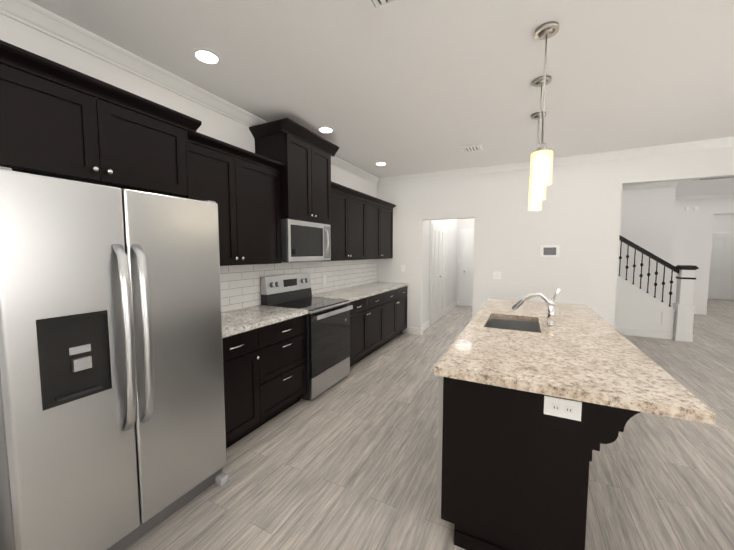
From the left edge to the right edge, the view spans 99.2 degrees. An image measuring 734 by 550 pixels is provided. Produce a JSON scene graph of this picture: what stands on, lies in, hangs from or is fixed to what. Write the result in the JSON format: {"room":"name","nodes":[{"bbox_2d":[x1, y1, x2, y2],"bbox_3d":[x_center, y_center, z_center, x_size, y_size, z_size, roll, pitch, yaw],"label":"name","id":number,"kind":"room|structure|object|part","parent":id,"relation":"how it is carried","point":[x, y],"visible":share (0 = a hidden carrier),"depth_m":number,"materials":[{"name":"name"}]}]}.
{"room":"kitchen","nodes":[
{"label":"kitchen","id":0,"kind":"room"},
{"bbox_2d":[0,14,376,288],"bbox_3d":[-2.230,-0.023,1.260,0.150,2.800,10.390,2,5,27],"label":"wall","id":1,"kind":"structure","parent":0,"point":[219,126],"depth_m":2.22,"materials":[{"name":"white paint"}]},
{"bbox_2d":[0,40,201,198],"bbox_3d":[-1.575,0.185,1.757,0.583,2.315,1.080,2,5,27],"label":"upper cabinet","id":2,"kind":"object","parent":1,"relation":"attached to","point":[58,120],"visible":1,"depth_m":1.54,"materials":[{"name":"black wood"}]},
{"bbox_2d":[187,131,284,265],"bbox_3d":[-1.204,-0.562,2.656,0.388,0.955,1.066,2,5,27],"label":"upper cabinet","id":3,"kind":"object","parent":1,"relation":"attached to","point":[240,187],"visible":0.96,"depth_m":2.62,"materials":[{"name":"black wood"}]},
{"bbox_2d":[249,118,338,224],"bbox_3d":[-0.748,-1.033,3.419,0.488,0.905,0.900,2,5,27],"label":"upper cabinet","id":4,"kind":"object","parent":1,"relation":"attached to","point":[302,153],"visible":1,"depth_m":3.17,"materials":[{"name":"black wood"}]},
{"bbox_2d":[281,219,330,261],"bbox_3d":[-0.757,-0.365,3.471,0.468,0.425,0.750,2,5,27],"label":"over-the-range microwave","id":5,"kind":"object","parent":4,"relation":"attached to","point":[303,241],"visible":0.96,"depth_m":3.29,"materials":[{"name":"silver metal"}]},
{"bbox_2d":[220,259,376,311],"bbox_3d":[-0.716,0.033,4.092,0.012,0.442,3.987,2,5,27],"label":"tile backsplash","id":6,"kind":"structure","parent":1,"relation":"attached to","point":[240,286],"depth_m":3.65,"materials":[{"name":"white tile"}]},
{"bbox_2d":[326,181,369,260],"bbox_3d":[-0.391,-0.683,4.331,0.328,0.955,1.138,2,5,27],"label":"upper cabinet","id":7,"kind":"object","parent":1,"relation":"attached to","point":[361,226],"depth_m":4.26,"materials":[{"name":"black wood"}]},
{"bbox_2d":[0,0,733,200],"bbox_3d":[2.938,-1.380,1.249,9.000,0.090,15.200,2,5,27],"label":"crown molding","id":8,"kind":"structure","parent":1,"relation":"attached to","point":[37,17],"depth_m":2.66,"materials":[{"name":"white wood"}]},
{"bbox_2d":[370,197,393,258],"bbox_3d":[0.066,-0.749,5.235,0.328,0.955,1.137,2,5,27],"label":"upper cabinet","id":9,"kind":"object","parent":1,"relation":"attached to","point":[381,212],"depth_m":5.20,"materials":[{"name":"black wood"}]},
{"bbox_2d":[29,0,733,195],"bbox_3d":[3.794,-1.597,2.934,9.300,0.100,19.300,2,5,27],"label":"ceiling","id":10,"kind":"structure","parent":0,"point":[407,87],"depth_m":2.27,"materials":[{"name":"white paint"}]},
{"bbox_2d":[191,48,221,65],"bbox_3d":[-1.093,-1.487,2.134,0.190,0.004,0.190,2,5,27],"label":"recessed light","id":11,"kind":"object","parent":10,"relation":"in","point":[206,56],"visible":1,"depth_m":2.12,"materials":[{"name":"white"}]},
{"bbox_2d":[317,126,334,133],"bbox_3d":[-0.449,-1.579,3.408,0.190,0.004,0.190,2,5,27],"label":"recessed light","id":12,"kind":"object","parent":10,"relation":"in","point":[326,130],"visible":1,"depth_m":3.41,"materials":[{"name":"white"}]},
{"bbox_2d":[375,162,386,165],"bbox_3d":[0.213,-1.673,4.717,0.190,0.004,0.190,2,5,27],"label":"recessed light","id":13,"kind":"object","parent":10,"relation":"in","point":[381,164],"visible":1,"depth_m":4.73,"materials":[{"name":"white"}]},
{"bbox_2d":[365,0,404,11],"bbox_3d":[0.094,-1.435,1.470,0.340,0.012,0.400,2,5,27],"label":"ceiling vent","id":14,"kind":"object","parent":10,"relation":"in","point":[375,5],"visible":0.96,"depth_m":1.66,"materials":[{"name":"white metal"}]},
{"bbox_2d":[461,144,482,152],"bbox_3d":[1.347,-1.619,4.013,0.240,0.012,0.240,2,5,27],"label":"ceiling vent","id":15,"kind":"object","parent":10,"relation":"in","point":[471,148],"visible":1,"depth_m":4.01,"materials":[{"name":"white metal"}]},
{"bbox_2d":[528,112,545,210],"bbox_3d":[1.661,-1.097,3.061,0.130,0.914,0.130,2,5,27],"label":"pendant light","id":16,"kind":"object","parent":10,"relation":"hanging from","point":[534,205],"visible":0.44,"depth_m":3.04,"materials":[{"name":"white glass"}]},
{"bbox_2d":[529,75,551,200],"bbox_3d":[1.354,-1.054,2.455,0.130,0.914,0.130,2,5,27],"label":"pendant light","id":17,"kind":"object","parent":10,"relation":"hanging from","point":[537,193],"visible":0.58,"depth_m":2.43,"materials":[{"name":"white glass"}]},
{"bbox_2d":[530,21,558,186],"bbox_3d":[1.075,-1.014,1.903,0.130,0.914,0.130,2,5,27],"label":"pendant light","id":18,"kind":"object","parent":10,"relation":"hanging from","point":[541,166],"visible":1,"depth_m":1.88,"materials":[{"name":"white glass"}]},
{"bbox_2d":[693,176,733,180],"bbox_3d":[6.204,-1.725,5.490,0.550,0.012,0.420,2,5,27],"label":"ceiling vent","id":19,"kind":"object","parent":10,"relation":"in","point":[714,178],"visible":0.38,"depth_m":5.63,"materials":[{"name":"white"}]},
{"bbox_2d":[125,299,733,549],"bbox_3d":[3.794,1.295,3.143,9.300,0.100,19.300,2,5,27],"label":"floor","id":20,"kind":"structure","parent":0,"point":[348,462],"depth_m":2.11,"materials":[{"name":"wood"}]},
{"bbox_2d":[0,166,227,549],"bbox_3d":[-1.420,0.459,1.710,0.863,1.775,0.910,2,5,27],"label":"refrigerator","id":21,"kind":"object","parent":20,"relation":"on","point":[219,477],"depth_m":1.40,"materials":[{"name":"silver metal"}]},
{"bbox_3d":[-1.154,0.306,1.363,0.085,0.884,0.381,2,5,27],"label":"refrigerator handle","id":22,"kind":"part","parent":21,"relation":"part of","materials":[{"name":"silver metal"}]},
{"bbox_3d":[-1.137,0.422,1.564,0.073,1.660,0.910,2,5,27],"label":"refrigerator door","id":23,"kind":"part","parent":21,"relation":"part of","materials":[{"name":"silver metal"}]},
{"bbox_2d":[222,315,306,448],"bbox_3d":[-1.085,0.836,2.697,0.656,0.880,1.068,2,5,27],"label":"base cabinet","id":24,"kind":"object","parent":20,"relation":"on","point":[265,373],"visible":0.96,"depth_m":2.53,"materials":[{"name":"black wood"}]},
{"bbox_2d":[221,305,307,337],"bbox_3d":[-1.085,0.377,2.666,0.632,0.040,1.070,2,5,27],"label":"countertop","id":25,"kind":"structure","parent":24,"relation":"on","point":[237,321],"depth_m":2.68,"materials":[{"name":"stone"}]},
{"bbox_2d":[261,273,352,399],"bbox_3d":[-0.630,0.612,3.478,0.695,1.215,0.750,2,5,27],"label":"range","id":26,"kind":"object","parent":20,"relation":"on","point":[327,332],"visible":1,"depth_m":3.33,"materials":[{"name":"silver metal"}]},
{"bbox_2d":[349,292,384,366],"bbox_3d":[-0.262,0.716,4.365,0.618,0.880,1.139,2,5,27],"label":"base cabinet","id":27,"kind":"object","parent":20,"relation":"on","point":[377,321],"depth_m":4.20,"materials":[{"name":"black wood"}]},
{"bbox_2d":[312,282,408,301],"bbox_3d":[-0.018,0.225,4.776,0.632,0.040,2.158,2,5,27],"label":"countertop","id":28,"kind":"structure","parent":27,"relation":"on","point":[353,293],"depth_m":4.46,"materials":[{"name":"stone"}]},
{"bbox_2d":[385,286,407,343],"bbox_3d":[0.195,0.650,5.270,0.618,0.880,1.138,2,5,27],"label":"base cabinet","id":29,"kind":"object","parent":20,"relation":"on","point":[396,299],"depth_m":5.13,"materials":[{"name":"black wood"}]},
{"bbox_2d":[435,302,641,549],"bbox_3d":[1.263,0.854,2.453,0.909,0.880,2.372,2,5,27],"label":"kitchen island","id":30,"kind":"object","parent":20,"relation":"on","point":[513,460],"depth_m":1.44,"materials":[{"name":"black wood"}]},
{"bbox_2d":[544,396,581,420],"bbox_3d":[0.829,0.566,1.328,0.135,0.080,0.008,2,5,27],"label":"outlet","id":31,"kind":"object","parent":30,"relation":"attached to","point":[562,408],"visible":1,"depth_m":1.32,"materials":[{"name":"white plastic"}]},
{"bbox_2d":[434,299,714,424],"bbox_3d":[1.316,0.397,2.394,0.970,0.040,2.490,2,5,27],"label":"island countertop","id":32,"kind":"structure","parent":30,"relation":"on","point":[582,358],"depth_m":1.55,"materials":[{"name":"beige stone"}]},
{"bbox_2d":[486,318,539,332],"bbox_3d":[1.155,0.512,2.489,0.415,0.200,0.620,2,5,27],"label":"sink basin","id":33,"kind":"object","parent":32,"relation":"in","point":[519,325],"visible":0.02,"depth_m":2.74,"materials":[{"name":"silver metal"}]},
{"bbox_2d":[512,288,560,325],"bbox_3d":[1.300,0.232,2.416,0.331,0.285,0.077,2,5,27],"label":"kitchen faucet","id":34,"kind":"object","parent":32,"relation":"on","point":[550,306],"visible":1,"depth_m":2.36,"materials":[{"name":"silver metal"}]},
{"bbox_2d":[614,275,674,339],"bbox_3d":[4.303,-0.016,6.232,2.850,2.070,1.062,2,5,27],"label":"staircase","id":35,"kind":"structure","parent":20,"relation":"on","point":[640,312],"depth_m":5.46,"materials":[{"name":"white paint"}]},
{"bbox_2d":[618,235,698,341],"bbox_3d":[4.289,-0.331,5.649,2.428,2.783,0.216,2,5,27],"label":"stair railing","id":36,"kind":"object","parent":35,"relation":"on","point":[683,306],"visible":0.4,"depth_m":5.17,"materials":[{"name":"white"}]},
{"bbox_2d":[423,219,457,323],"bbox_3d":[1.293,-0.460,7.318,0.970,2.800,3.390,2,5,27],"label":"wall","id":37,"kind":"structure","parent":0,"point":[452,249],"depth_m":7.60,"materials":[{"name":"white paint"}]},
{"bbox_2d":[429,220,446,326],"bbox_3d":[1.552,-0.069,6.761,0.018,2.100,1.440,2,5,27],"label":"trim","id":38,"kind":"structure","parent":37,"relation":"attached to","point":[437,223],"depth_m":6.15,"materials":[{"name":"white wood"}]},
{"bbox_2d":[430,224,446,324],"bbox_3d":[1.571,-0.039,6.753,0.056,2.018,1.300,2,5,27],"label":"bifold door","id":39,"kind":"structure","parent":37,"relation":"in","point":[438,269],"depth_m":6.67,"materials":[{"name":"white wood"}]},
{"bbox_2d":[446,300,457,312],"bbox_3d":[2.188,0.821,8.087,0.020,0.135,1.380,2,5,27],"label":"baseboard","id":40,"kind":"structure","parent":37,"relation":"attached to","point":[450,307],"depth_m":8.06,"materials":[{"name":"white wood"}]},
{"bbox_2d":[456,218,474,300],"bbox_3d":[2.642,-0.552,8.600,2.220,2.800,0.120,2,5,27],"label":"wall","id":41,"kind":"structure","parent":0,"point":[468,223],"depth_m":8.54,"materials":[{"name":"white paint"}]},
{"bbox_2d":[459,229,473,305],"bbox_3d":[2.976,-0.185,8.380,0.960,2.100,0.018,2,5,27],"label":"door frame","id":42,"kind":"structure","parent":41,"relation":"attached to","point":[460,273],"depth_m":8.56,"materials":[{"name":"white wood"}]},
{"bbox_2d":[461,231,473,305],"bbox_3d":[2.957,-0.152,8.344,0.820,2.022,0.100,2,5,27],"label":"door","id":43,"kind":"structure","parent":41,"relation":"in","point":[467,268],"depth_m":8.48,"materials":[{"name":"white wood"}]},
{"bbox_2d":[377,147,733,332],"bbox_3d":[4.154,-0.214,3.918,9.150,2.800,0.120,2,5,27],"label":"wall","id":44,"kind":"structure","parent":0,"point":[577,217],"depth_m":4.66,"materials":[{"name":"white paint"}]},
{"bbox_2d":[493,271,500,278],"bbox_3d":[2.049,0.004,4.926,0.118,0.118,0.008,2,5,27],"label":"light switch","id":45,"kind":"object","parent":44,"relation":"attached to","point":[496,274],"visible":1,"depth_m":4.92,"materials":[{"name":"white plastic"}]},
{"bbox_2d":[540,245,559,257],"bbox_3d":[2.676,-0.345,4.576,0.240,0.175,0.023,2,5,27],"label":"control panel","id":46,"kind":"object","parent":44,"relation":"attached to","point":[549,250],"visible":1,"depth_m":4.57,"materials":[{"name":"white plastic"}]},
{"bbox_2d":[617,187,675,305],"bbox_3d":[4.580,-0.417,6.731,2.930,2.800,0.120,2,5,27],"label":"wall","id":47,"kind":"structure","parent":0,"point":[647,220],"depth_m":6.16,"materials":[{"name":"white paint"}]},
{"bbox_2d":[668,197,733,308],"bbox_3d":[7.312,-0.488,7.703,6.930,2.800,0.120,2,5,27],"label":"wall","id":48,"kind":"structure","parent":0,"point":[692,236],"depth_m":7.39,"materials":[{"name":"white paint"}]},
{"bbox_2d":[671,307,706,314],"bbox_3d":[6.098,0.803,8.333,4.280,0.135,0.016,2,5,27],"label":"baseboard","id":49,"kind":"structure","parent":48,"relation":"attached to","point":[696,311],"depth_m":7.41,"materials":[{"name":"white wood"}]},
{"bbox_2d":[685,206,698,210],"bbox_3d":[7.653,-1.571,7.368,0.230,0.090,0.030,2,5,27],"label":"door chime","id":50,"kind":"object","parent":48,"relation":"attached to","point":[695,208],"visible":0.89,"depth_m":7.34,"materials":[{"name":"white plastic"}]},
{"bbox_2d":[713,214,733,299],"bbox_3d":[10.196,-0.665,10.162,4.000,2.800,0.120,2,5,27],"label":"wall","id":51,"kind":"structure","parent":0,"point":[723,223],"depth_m":9.63,"materials":[{"name":"white paint"}]},
{"bbox_2d":[708,234,733,299],"bbox_3d":[11.050,-0.247,9.664,0.900,2.022,0.041,2,5,27],"label":"entry door","id":52,"kind":"structure","parent":51,"relation":"in","point":[721,280],"depth_m":9.68,"materials":[{"name":"white wood"}]},
{"bbox_2d":[713,231,733,233],"bbox_3d":[11.057,-0.284,9.675,1.060,2.110,0.020,2,5,27],"label":"door frame","id":53,"kind":"structure","parent":51,"relation":"attached to","point":[729,232],"depth_m":9.61,"materials":[{"name":"white wood"}]}
]}

